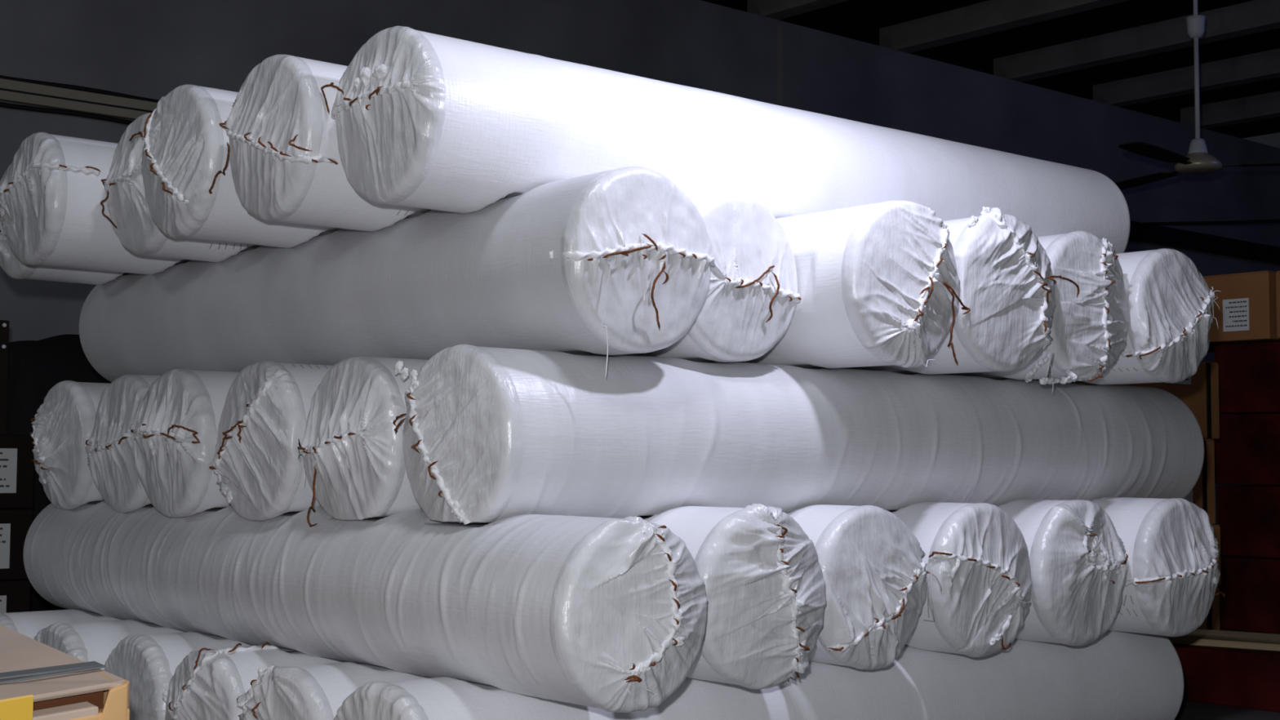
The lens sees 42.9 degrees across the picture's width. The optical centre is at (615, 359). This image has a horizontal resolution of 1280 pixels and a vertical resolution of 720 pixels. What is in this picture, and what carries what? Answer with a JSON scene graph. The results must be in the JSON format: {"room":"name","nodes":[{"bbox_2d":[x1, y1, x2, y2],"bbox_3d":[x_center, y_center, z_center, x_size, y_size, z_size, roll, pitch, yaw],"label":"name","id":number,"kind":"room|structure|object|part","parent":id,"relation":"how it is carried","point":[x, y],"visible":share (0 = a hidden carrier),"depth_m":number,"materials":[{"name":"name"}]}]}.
{"room":"textile factory","nodes":[
{"label":"textile factory","id":0,"kind":"room"},
{"bbox_2d":[0,0,1279,524],"bbox_3d":[-0.145,-0.472,9.015,15.390,3.342,0.162,3,-5,-40],"label":"wall","id":1,"kind":"structure","parent":0,"point":[150,49],"depth_m":9.18,"materials":[{"name":"grey paint"}]},
{"bbox_2d":[0,75,159,124],"bbox_3d":[-2.859,-1.152,6.620,5.400,0.144,0.048,3,-5,-40],"label":"beam","id":2,"kind":"structure","parent":1,"relation":"attached to","point":[68,100],"depth_m":7.04,"materials":[{"name":"black metal"}]},
{"bbox_2d":[777,24,800,109],"bbox_3d":[1.057,-0.390,9.889,0.162,3.301,0.047,3,-5,-40],"label":"trim","id":3,"kind":"structure","parent":1,"relation":"attached to","point":[788,38],"depth_m":9.94,"materials":[{"name":"grey paint"}]},
{"bbox_2d":[1128,220,1279,264],"bbox_3d":[4.279,-0.952,12.595,3.766,0.122,0.119,3,-5,-40],"label":"beam","id":4,"kind":"structure","parent":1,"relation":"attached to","point":[1154,234],"depth_m":12.83,"materials":[{"name":"black metal"}]},
{"bbox_2d":[701,0,1279,138],"bbox_3d":[2.656,-2.548,5.832,15.390,0.101,10.649,3,-5,-40],"label":"ceiling","id":5,"kind":"structure","parent":0,"point":[861,20],"depth_m":11.06,"materials":[{"name":"black"}]},
{"bbox_2d":[746,0,848,20],"bbox_3d":[3.991,-2.374,6.332,0.135,0.169,9.704,3,-5,-40],"label":"ceiling beam","id":6,"kind":"structure","parent":5,"relation":"attached to","point":[778,10],"depth_m":9.79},
{"bbox_2d":[879,0,1129,53],"bbox_3d":[4.930,-2.320,7.123,0.135,0.169,9.704,3,-5,-40],"label":"ceiling beam","id":7,"kind":"structure","parent":5,"relation":"attached to","point":[990,16],"depth_m":10.20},
{"bbox_2d":[993,0,1279,81],"bbox_3d":[5.869,-2.265,7.913,0.135,0.169,9.704,3,-5,-40],"label":"ceiling beam","id":8,"kind":"structure","parent":5,"relation":"attached to","point":[1254,16],"depth_m":10.71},
{"bbox_2d":[1093,48,1279,106],"bbox_3d":[6.808,-2.211,8.704,0.135,0.169,9.704,3,-5,-40],"label":"ceiling beam","id":9,"kind":"structure","parent":5,"relation":"attached to","point":[1264,65],"depth_m":11.76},
{"bbox_2d":[1115,0,1279,190],"bbox_3d":[2.760,-1.646,8.087,1.289,1.418,1.405,3,-5,-40],"label":"ceiling fan","id":10,"kind":"object","parent":5,"relation":"hanging from","point":[1197,160],"visible":0.98,"depth_m":8.07,"materials":[{"name":"grey metal"}]},
{"bbox_3d":[2.746,-0.937,8.516,0.130,0.013,0.689,2,-4,-20],"label":"fan blade","id":11,"kind":"part","parent":10,"relation":"part of","materials":[{"name":"grey"}]},
{"bbox_3d":[2.596,-0.984,7.773,0.130,0.013,0.689,-3,-5,43],"label":"fan blade","id":12,"kind":"part","parent":10,"relation":"part of","materials":[{"name":"grey"}]},
{"bbox_3d":[2.905,-2.027,8.165,0.022,0.645,0.022,3,-5,-40],"label":"suspension rod","id":13,"kind":"part","parent":10,"relation":"part of","materials":[{"name":"grey metal"}]},
{"bbox_3d":[2.901,-1.362,8.123,0.023,0.608,0.023,3,-5,-40],"label":"down rod","id":14,"kind":"part","parent":10,"relation":"part of","materials":[{"name":"grey metal"}]},
{"bbox_3d":[3.333,-0.965,7.999,0.689,0.013,0.130,0,-4,13],"label":"fan blade","id":15,"kind":"part","parent":10,"relation":"part of","materials":[{"name":"grey"}]},
{"bbox_2d":[1180,90,1279,128],"bbox_3d":[7.746,-2.156,9.495,0.135,0.169,9.704,3,-5,-40],"label":"ceiling beam","id":16,"kind":"structure","parent":5,"relation":"attached to","point":[1267,105],"depth_m":12.80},
{"bbox_2d":[1174,555,1279,719],"bbox_3d":[2.932,1.030,5.153,15.255,0.100,9.569,3,-5,-40],"label":"floor","id":17,"kind":"structure","parent":0,"point":[1188,710],"depth_m":4.22,"materials":[{"name":"concrete"}]},
{"bbox_2d":[0,320,8,434],"bbox_3d":[-2.020,0.411,5.155,0.155,1.081,0.077,3,-5,-40],"label":"steel post","id":18,"kind":"object","parent":17,"relation":"on","point":[4,325],"visible":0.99,"depth_m":5.20,"materials":[{"name":"metal"}]},
{"bbox_2d":[6,333,111,611],"bbox_3d":[-1.757,0.459,6.009,1.256,1.094,0.810,3,-5,-40],"label":"pile","id":19,"kind":"object","parent":17,"relation":"on","point":[34,366],"visible":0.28,"depth_m":5.45,"materials":[{"name":"black"}]},
{"bbox_2d":[0,608,122,639],"bbox_3d":[-0.606,0.752,4.248,2.063,0.296,0.302,3,-5,-40],"label":"roll","id":20,"kind":"object","parent":17,"relation":"on","point":[28,624],"visible":0.05,"depth_m":3.62,"materials":[{"name":"fabric"}]},
{"bbox_2d":[637,503,826,689],"bbox_3d":[-0.400,0.428,3.410,0.296,0.302,2.102,3,-5,-40],"label":"roll","id":21,"kind":"object","parent":20,"relation":"on","point":[761,572],"visible":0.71,"depth_m":2.62,"materials":[{"name":"plastic"}]},
{"bbox_2d":[0,624,129,719],"bbox_3d":[-1.070,0.558,1.989,0.759,0.406,0.558,3,-5,-40],"label":"wooden crate","id":22,"kind":"object","parent":17,"relation":"on","point":[39,681],"visible":1,"depth_m":2.02,"materials":[{"name":"beige wood"}]},
{"bbox_2d":[33,619,186,670],"bbox_3d":[-0.395,0.740,4.033,2.067,0.297,0.294,3,-5,-40],"label":"roll","id":23,"kind":"object","parent":17,"relation":"on","point":[86,642],"visible":0.09,"depth_m":3.37,"materials":[{"name":"fabric"}]},
{"bbox_2d":[103,631,257,719],"bbox_3d":[-0.169,0.731,3.833,2.064,0.293,0.298,3,-5,-40],"label":"roll","id":24,"kind":"object","parent":17,"relation":"on","point":[148,662],"visible":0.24,"depth_m":3.15,"materials":[{"name":"fabric"}]},
{"bbox_2d":[162,641,364,719],"bbox_3d":[0.015,0.712,3.597,2.087,0.302,0.299,3,-5,-40],"label":"roll","id":25,"kind":"object","parent":17,"relation":"on","point":[207,684],"visible":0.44,"depth_m":2.93,"materials":[{"name":"fabric"}]},
{"bbox_2d":[22,500,707,712],"bbox_3d":[-0.627,0.416,3.151,0.289,0.287,2.128,3,-5,-40],"label":"roll","id":26,"kind":"object","parent":25,"relation":"on","point":[606,614],"visible":0.92,"depth_m":2.60,"materials":[{"name":"plastic"}]},
{"bbox_2d":[30,380,109,509],"bbox_3d":[-0.511,0.239,4.390,2.096,0.297,0.296,3,-5,-40],"label":"roll","id":27,"kind":"object","parent":26,"relation":"on","point":[62,425],"visible":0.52,"depth_m":3.70,"materials":[{"name":"fabric"}]},
{"bbox_2d":[84,373,161,512],"bbox_3d":[-0.305,0.225,4.171,2.089,0.301,0.296,3,-5,-40],"label":"roll","id":28,"kind":"object","parent":26,"relation":"on","point":[111,464],"visible":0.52,"depth_m":3.50,"materials":[{"name":"fabric"}]},
{"bbox_2d":[130,368,239,517],"bbox_3d":[-0.132,0.211,3.924,2.095,0.300,0.333,3,-5,-40],"label":"roll","id":29,"kind":"object","parent":26,"relation":"on","point":[175,435],"visible":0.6,"depth_m":3.23,"materials":[{"name":"fabric"}]},
{"bbox_2d":[79,166,715,382],"bbox_3d":[-0.602,-0.100,3.440,0.328,0.360,2.061,3,-5,-41],"label":"roll","id":30,"kind":"object","parent":29,"relation":"on","point":[618,261],"visible":0.89,"depth_m":2.90,"materials":[{"name":"fabric"}]},
{"bbox_2d":[902,231,1128,392],"bbox_3d":[0.338,-0.054,4.137,0.332,0.344,2.104,3,-5,-39],"label":"roll","id":31,"kind":"object","parent":29,"relation":"on","point":[1089,331],"visible":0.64,"depth_m":3.35,"materials":[{"name":"fabric"}]},
{"bbox_2d":[993,248,1220,384],"bbox_3d":[0.579,-0.054,4.318,0.338,0.295,2.102,3,-5,-40],"label":"roll","id":32,"kind":"object","parent":29,"relation":"on","point":[1170,303],"visible":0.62,"depth_m":3.52,"materials":[{"name":"fabric"}]},
{"bbox_2d":[128,84,339,248],"bbox_3d":[-0.094,-0.345,3.830,2.090,0.302,0.337,3,-5,-39],"label":"roll","id":33,"kind":"object","parent":32,"relation":"on","point":[184,148],"visible":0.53,"depth_m":3.15,"materials":[{"name":"fabric"}]},
{"bbox_2d":[208,54,431,231],"bbox_3d":[0.135,-0.361,3.599,2.093,0.303,0.343,3,-5,-39],"label":"roll","id":34,"kind":"object","parent":32,"relation":"on","point":[283,154],"visible":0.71,"depth_m":2.91,"materials":[{"name":"fabric"}]},
{"bbox_2d":[208,360,333,520],"bbox_3d":[0.085,0.197,3.714,2.092,0.303,0.296,3,-5,-40],"label":"roll","id":35,"kind":"object","parent":26,"relation":"on","point":[267,406],"visible":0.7,"depth_m":3.02,"materials":[{"name":"fabric"}]},
{"bbox_2d":[699,200,970,368],"bbox_3d":[-0.115,-0.097,3.743,0.338,0.309,2.095,3,-5,-40],"label":"roll","id":36,"kind":"object","parent":35,"relation":"on","point":[878,284],"visible":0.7,"depth_m":2.96,"materials":[{"name":"fabric"}]},
{"bbox_2d":[100,112,261,262],"bbox_3d":[-0.250,-0.332,4.124,2.092,0.305,0.313,3,-5,-40],"label":"roll","id":37,"kind":"object","parent":36,"relation":"on","point":[131,219],"visible":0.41,"depth_m":3.48,"materials":[{"name":"fabric"}]},
{"bbox_2d":[320,26,1130,253],"bbox_3d":[0.373,-0.370,3.396,2.093,0.301,0.337,3,-5,-40],"label":"roll","id":38,"kind":"object","parent":36,"relation":"on","point":[424,120],"visible":0.88,"depth_m":2.93,"materials":[{"name":"fabric"}]},
{"bbox_2d":[806,206,1079,374],"bbox_3d":[0.120,-0.093,3.928,0.357,0.318,2.096,4,-5,-42],"label":"roll","id":39,"kind":"object","parent":35,"relation":"on","point":[1006,277],"visible":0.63,"depth_m":3.14,"materials":[{"name":"fabric"}]},
{"bbox_2d":[293,355,428,527],"bbox_3d":[0.297,0.188,3.497,2.100,0.303,0.332,3,-5,-40],"label":"roll","id":40,"kind":"object","parent":26,"relation":"on","point":[351,451],"visible":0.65,"depth_m":2.81,"materials":[{"name":"fabric"}]},
{"bbox_2d":[1091,497,1225,636],"bbox_3d":[0.557,0.484,4.218,0.311,0.293,2.094,3,-5,-40],"label":"roll","id":41,"kind":"object","parent":25,"relation":"on","point":[1171,545],"visible":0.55,"depth_m":3.42,"materials":[{"name":"plastic"}]},
{"bbox_2d":[236,662,431,719],"bbox_3d":[0.212,0.704,3.367,2.081,0.292,0.295,3,-5,-40],"label":"roll","id":42,"kind":"object","parent":17,"relation":"on","point":[316,691],"visible":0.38,"depth_m":2.72,"materials":[{"name":"fabric"}]},
{"bbox_2d":[333,630,1183,719],"bbox_3d":[0.413,0.686,3.123,2.060,0.301,0.307,3,-5,-40],"label":"roll","id":43,"kind":"object","parent":17,"relation":"on","point":[1118,675],"visible":0.59,"depth_m":3.09,"materials":[{"name":"fabric"}]},
{"bbox_2d":[650,504,927,669],"bbox_3d":[-0.186,0.449,3.665,0.298,0.292,2.094,3,-5,-40],"label":"roll","id":44,"kind":"object","parent":43,"relation":"on","point":[874,572],"visible":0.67,"depth_m":2.87,"materials":[{"name":"plastic"}]},
{"bbox_2d":[890,502,1031,657],"bbox_3d":[0.053,0.461,3.850,0.300,0.291,2.086,3,-5,-40],"label":"roll","id":45,"kind":"object","parent":43,"relation":"on","point":[977,602],"visible":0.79,"depth_m":3.06,"materials":[{"name":"fabric"}]},
{"bbox_2d":[997,499,1128,645],"bbox_3d":[0.296,0.474,4.050,0.302,0.294,2.089,3,-5,-40],"label":"roll","id":46,"kind":"object","parent":43,"relation":"on","point":[1077,559],"visible":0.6,"depth_m":3.25,"materials":[{"name":"fabric"}]},
{"bbox_2d":[392,344,1204,524],"bbox_3d":[0.505,0.171,3.275,2.096,0.306,0.325,3,-5,-40],"label":"roll","id":47,"kind":"object","parent":46,"relation":"on","point":[490,434],"visible":0.91,"depth_m":2.89,"materials":[{"name":"fabric"}]},
{"bbox_2d":[589,194,800,362],"bbox_3d":[-0.418,-0.103,3.677,0.312,0.301,2.090,3,-5,-40],"label":"roll","id":48,"kind":"object","parent":47,"relation":"on","point":[753,297],"visible":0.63,"depth_m":2.90,"materials":[{"name":"fabric"}]},
{"bbox_2d":[0,162,130,284],"bbox_3d":[-0.681,-0.300,4.593,2.080,0.298,0.299,3,-5,-40],"label":"roll","id":49,"kind":"object","parent":48,"relation":"on","point":[11,264],"visible":0.14,"depth_m":3.95,"materials":[{"name":"fabric"}]},
{"bbox_2d":[0,132,191,275],"bbox_3d":[-0.550,-0.318,4.310,2.086,0.301,0.311,3,-5,-40],"label":"roll","id":50,"kind":"object","parent":48,"relation":"on","point":[52,191],"visible":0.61,"depth_m":3.62,"materials":[{"name":"fabric"}]},
{"bbox_2d":[1196,586,1219,630],"bbox_3d":[1.765,0.891,5.610,0.547,0.221,0.390,3,-5,-40],"label":"carton","id":51,"kind":"object","parent":17,"relation":"on","point":[1211,622],"visible":0.12,"depth_m":5.62,"materials":[{"name":"black cardboard"}]},
{"bbox_2d":[1212,524,1221,586],"bbox_3d":[1.771,0.675,5.628,0.560,0.211,0.390,3,-5,-40],"label":"carton","id":52,"kind":"object","parent":51,"relation":"on","point":[1216,528],"visible":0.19,"depth_m":5.65,"materials":[{"name":"black cardboard"}]},
{"bbox_2d":[1184,439,1215,524],"bbox_3d":[1.762,0.420,5.634,0.531,0.296,0.390,3,-5,-40],"label":"carton","id":53,"kind":"object","parent":52,"relation":"on","point":[1202,495],"visible":0.08,"depth_m":5.62,"materials":[{"name":"black cardboard"}]},
{"bbox_2d":[1075,360,1219,439],"bbox_3d":[1.777,0.138,5.663,0.567,0.269,0.390,3,-5,-40],"label":"carton","id":54,"kind":"object","parent":53,"relation":"on","point":[1199,392],"visible":0.15,"depth_m":5.63,"materials":[{"name":"black cardboard"}]},
{"bbox_2d":[1173,631,1279,712],"bbox_3d":[1.951,0.852,4.379,0.540,0.148,0.783,3,-5,-40],"label":"box","id":55,"kind":"object","parent":17,"relation":"on","point":[1247,678],"visible":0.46,"depth_m":4.33,"materials":[{"name":"cardboard"}]},
{"bbox_2d":[1167,629,1279,651],"bbox_3d":[1.951,0.766,4.349,1.107,0.019,0.270,-2,-4,36],"label":"wooden board","id":56,"kind":"object","parent":55,"relation":"on","point":[1207,637],"visible":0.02,"depth_m":4.45,"materials":[{"name":"brown wood"}]},
{"bbox_2d":[1217,555,1279,633],"bbox_3d":[2.727,0.915,6.390,0.540,0.280,0.493,3,-5,-40],"label":"carton","id":57,"kind":"object","parent":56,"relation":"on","point":[1251,585],"visible":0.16,"depth_m":6.30,"materials":[{"name":"cardboard"}]},
{"bbox_2d":[1217,484,1279,558],"bbox_3d":[2.735,0.634,6.413,0.524,0.274,0.493,3,-5,-40],"label":"carton","id":58,"kind":"object","parent":57,"relation":"on","point":[1248,516],"visible":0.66,"depth_m":6.33,"materials":[{"name":"cardboard"}]},
{"bbox_2d":[1213,413,1279,484],"bbox_3d":[2.730,0.354,6.425,0.540,0.274,0.493,3,-5,-40],"label":"carton","id":59,"kind":"object","parent":58,"relation":"on","point":[1247,447],"visible":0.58,"depth_m":6.33,"materials":[{"name":"cardboard"}]},
{"bbox_2d":[1214,341,1279,413],"bbox_3d":[2.738,0.076,6.447,0.524,0.273,0.493,3,-5,-40],"label":"carton","id":60,"kind":"object","parent":59,"relation":"on","point":[1249,373],"visible":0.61,"depth_m":6.36,"materials":[{"name":"cardboard"}]},
{"bbox_2d":[1203,271,1279,352],"bbox_3d":[2.511,-0.186,6.668,0.557,0.263,0.641,3,-5,-40],"label":"carton","id":61,"kind":"object","parent":60,"relation":"on","point":[1246,313],"visible":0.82,"depth_m":6.33,"materials":[{"name":"brown cardboard"}]},
{"bbox_3d":[-2.020,0.888,4.744,0.452,0.072,0.473,3,-5,-40],"label":"carton","id":62,"kind":"object","parent":17,"relation":"on","visible":0},
{"bbox_2d":[0,579,31,613],"bbox_3d":[-2.018,0.744,4.752,0.452,0.211,0.476,3,-5,-40],"label":"carton","id":63,"kind":"object","parent":62,"relation":"on","point":[15,594],"visible":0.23,"depth_m":4.69,"materials":[{"name":"cardboard"}]},
{"bbox_2d":[0,508,32,580],"bbox_3d":[-2.017,0.535,4.765,0.452,0.202,0.476,3,-5,-40],"label":"carton","id":64,"kind":"object","parent":63,"relation":"on","point":[15,523],"visible":0.72,"depth_m":4.70,"materials":[{"name":"cardboard"}]},
{"bbox_2d":[0,434,34,508],"bbox_3d":[-2.016,0.325,4.778,0.452,0.213,0.476,3,-5,-40],"label":"carton","id":65,"kind":"object","parent":64,"relation":"on","point":[16,455],"visible":0.85,"depth_m":4.71,"materials":[{"name":"cardboard"}]},
{"bbox_3d":[3.062,0.893,6.007,0.524,0.280,0.499,3,-5,-40],"label":"carton","id":66,"kind":"object","parent":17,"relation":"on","visible":0},
{"bbox_3d":[3.058,0.611,6.019,0.540,0.274,0.499,3,-5,-40],"label":"carton","id":67,"kind":"object","parent":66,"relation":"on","visible":0},
{"bbox_3d":[3.065,0.332,6.041,0.524,0.274,0.499,3,-5,-40],"label":"carton","id":68,"kind":"object","parent":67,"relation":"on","visible":0},
{"bbox_3d":[3.061,0.054,6.054,0.540,0.273,0.499,3,-5,-40],"label":"carton","id":69,"kind":"object","parent":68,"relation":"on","visible":0},
{"bbox_2d":[1275,271,1279,338],"bbox_3d":[2.930,-0.212,6.175,0.554,0.258,0.601,3,-5,-40],"label":"carton","id":70,"kind":"object","parent":69,"relation":"on","point":[1277,273],"visible":1,"depth_m":6.22,"materials":[{"name":"brown cardboard"}]}
]}

